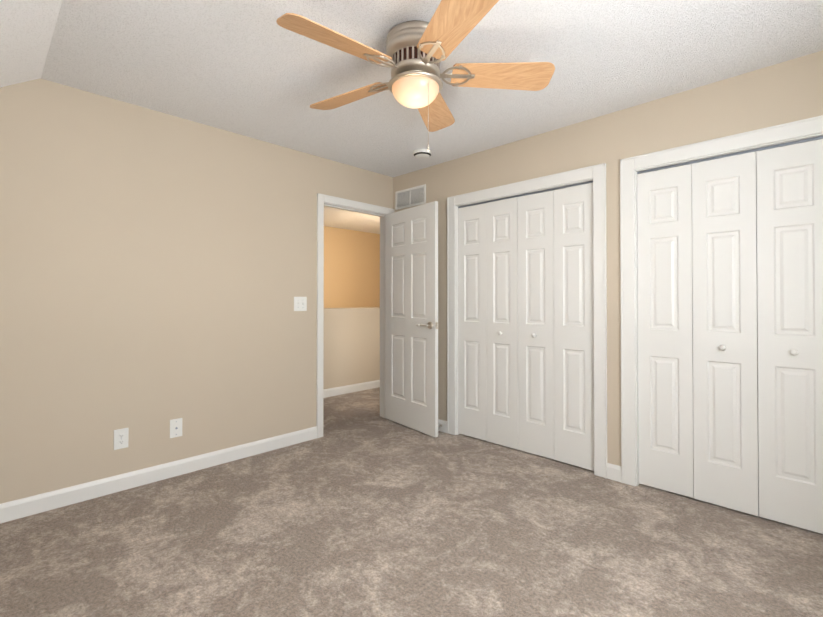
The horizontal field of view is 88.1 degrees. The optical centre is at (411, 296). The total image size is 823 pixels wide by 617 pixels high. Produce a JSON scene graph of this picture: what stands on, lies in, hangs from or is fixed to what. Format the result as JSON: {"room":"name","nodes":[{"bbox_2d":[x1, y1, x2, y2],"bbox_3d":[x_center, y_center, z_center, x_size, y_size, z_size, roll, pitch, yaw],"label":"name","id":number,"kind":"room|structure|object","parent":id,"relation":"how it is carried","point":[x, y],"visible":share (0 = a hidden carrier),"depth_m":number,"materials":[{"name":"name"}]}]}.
{"room":"empty bedroom","nodes":[
{"label":"empty bedroom","id":0,"kind":"room"},
{"bbox_2d":[0,0,61,86],"bbox_3d":[-1.144,-0.950,0.726,3.940,0.757,1.056,0,-1,44],"label":"ceiling","id":1,"kind":"structure","parent":0,"point":[27,27],"depth_m":1.92,"materials":[{"name":"white paint"}]},
{"bbox_2d":[0,78,392,503],"bbox_3d":[-0.640,0.002,3.956,0.120,2.440,6.170,0,-1,44],"label":"wall","id":2,"kind":"structure","parent":0,"point":[158,271],"depth_m":2.76,"materials":[{"name":"beige paint"}]},
{"bbox_2d":[114,428,128,449],"bbox_3d":[-1.815,0.889,2.660,0.009,0.124,0.078,0,-1,44],"label":"duplex electrical outlet","id":3,"kind":"object","parent":2,"relation":"attached to","point":[121,437],"visible":1,"depth_m":2.66,"materials":[{"name":"white plastic"}]},
{"bbox_2d":[0,426,316,522],"bbox_3d":[-1.733,1.162,2.737,0.014,0.100,2.613,0,-1,44],"label":"baseboard","id":4,"kind":"structure","parent":2,"relation":"attached to","point":[29,506],"depth_m":2.72,"materials":[{"name":"white wood"}]},
{"bbox_2d":[170,418,181,437],"bbox_3d":[-1.591,0.891,2.881,0.018,0.124,0.078,0,-1,44],"label":"outlet plate","id":5,"kind":"object","parent":2,"relation":"attached to","point":[175,427],"visible":1,"depth_m":2.88,"materials":[{"name":"white plastic"}]},
{"bbox_2d":[294,297,306,310],"bbox_3d":[-0.927,0.061,3.563,0.020,0.120,0.120,0,-1,44],"label":"switch plate","id":6,"kind":"object","parent":2,"relation":"attached to","point":[300,303],"visible":1,"depth_m":3.56,"materials":[{"name":"white plastic"}]},
{"bbox_2d":[316,193,394,437],"bbox_3d":[-0.547,0.166,4.048,0.162,2.114,0.908,0,-1,44],"label":"door frame","id":7,"kind":"structure","parent":2,"relation":"attached to","point":[323,201],"depth_m":3.76,"materials":[{"name":"white wood"}]},
{"bbox_2d":[385,201,437,437],"bbox_3d":[-0.027,0.195,3.944,0.774,2.025,0.194,0,-1,44],"label":"bedroom door","id":8,"kind":"structure","parent":2,"relation":"in","point":[411,317],"depth_m":3.90,"materials":[{"name":"white wood"}]},
{"bbox_2d":[323,307,379,389],"bbox_3d":[-0.795,0.692,5.553,0.114,1.090,4.100,0,-1,44],"label":"wall","id":9,"kind":"structure","parent":0,"point":[351,346],"depth_m":5.49,"materials":[{"name":"beige paint"}]},
{"bbox_2d":[323,380,379,397],"bbox_3d":[-0.751,1.186,5.506,0.014,0.100,4.100,0,-1,44],"label":"baseboard","id":10,"kind":"structure","parent":9,"relation":"attached to","point":[346,389],"depth_m":5.46,"materials":[{"name":"white wood"}]},
{"bbox_2d":[324,226,379,307],"bbox_3d":[-1.983,0.027,6.726,0.120,2.440,4.340,0,-1,44],"label":"wall","id":11,"kind":"structure","parent":0,"point":[351,268],"depth_m":7.57,"materials":[{"name":"paint"}]},
{"bbox_2d":[0,387,822,616],"bbox_3d":[-0.269,1.250,3.665,6.840,0.060,6.290,0,-1,44],"label":"floor","id":12,"kind":"structure","parent":0,"point":[361,507],"depth_m":2.07,"materials":[{"name":"carpet"}]},
{"bbox_2d":[41,0,822,233],"bbox_3d":[0.064,-1.267,4.026,6.840,0.100,5.340,0,-1,44],"label":"ceiling","id":13,"kind":"structure","parent":0,"point":[251,69],"depth_m":2.22,"materials":[{"name":"white paint"}]},
{"bbox_2d":[276,0,554,150],"bbox_3d":[-0.015,-0.947,2.026,1.274,0.575,1.261,0,-1,44],"label":"ceiling fan","id":14,"kind":"object","parent":13,"relation":"hanging from","point":[418,52],"visible":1,"depth_m":1.94,"materials":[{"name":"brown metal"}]},
{"bbox_2d":[413,149,431,158],"bbox_3d":[0.092,-1.197,3.591,0.156,0.048,0.156,0,-1,44],"label":"smoke detector","id":15,"kind":"object","parent":13,"relation":"attached to","point":[421,153],"visible":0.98,"depth_m":3.54,"materials":[{"name":"white plastic"}]},
{"bbox_2d":[393,51,822,465],"bbox_3d":[1.218,-0.006,3.035,3.820,2.440,0.120,0,-1,44],"label":"wall","id":16,"kind":"structure","parent":0,"point":[782,93],"depth_m":2.82,"materials":[{"name":"beige paint"}]},
{"bbox_2d":[395,184,425,209],"bbox_3d":[-0.014,-0.970,4.164,0.414,0.184,0.008,0,-1,44],"label":"air vent","id":17,"kind":"object","parent":16,"relation":"in","point":[411,197],"visible":1,"depth_m":4.16,"materials":[{"name":"grey metal"}]},
{"bbox_2d":[438,419,446,432],"bbox_3d":[0.068,1.173,4.061,0.728,0.100,0.014,0,-1,44],"label":"baseboard","id":18,"kind":"structure","parent":16,"relation":"attached to","point":[444,423],"depth_m":3.84,"materials":[{"name":"white wood"}]},
{"bbox_2d":[458,183,593,470],"bbox_3d":[0.837,0.209,3.352,1.194,1.990,0.070,0,-1,44],"label":"bifold closet door","id":19,"kind":"structure","parent":16,"relation":"in","point":[525,329],"depth_m":3.28,"materials":[{"name":"white wood"}]},
{"bbox_2d":[447,163,606,478],"bbox_3d":[0.857,0.163,3.373,1.374,2.109,0.141,0,-1,44],"label":"trim","id":20,"kind":"structure","parent":16,"relation":"attached to","point":[595,175],"depth_m":3.00,"materials":[{"name":"white wood"}]},
{"bbox_2d":[620,115,822,485],"bbox_3d":[1.906,0.154,2.342,1.382,2.109,0.141,0,-1,44],"label":"trim","id":21,"kind":"structure","parent":16,"relation":"attached to","point":[791,133],"depth_m":2.73,"materials":[{"name":"white wood"}]},
{"bbox_2d":[637,139,822,533],"bbox_3d":[1.886,0.200,2.321,1.202,1.990,0.070,0,-1,44],"label":"bifold closet door","id":22,"kind":"structure","parent":16,"relation":"in","point":[730,379],"depth_m":2.39,"materials":[{"name":"white wood"}]}
]}

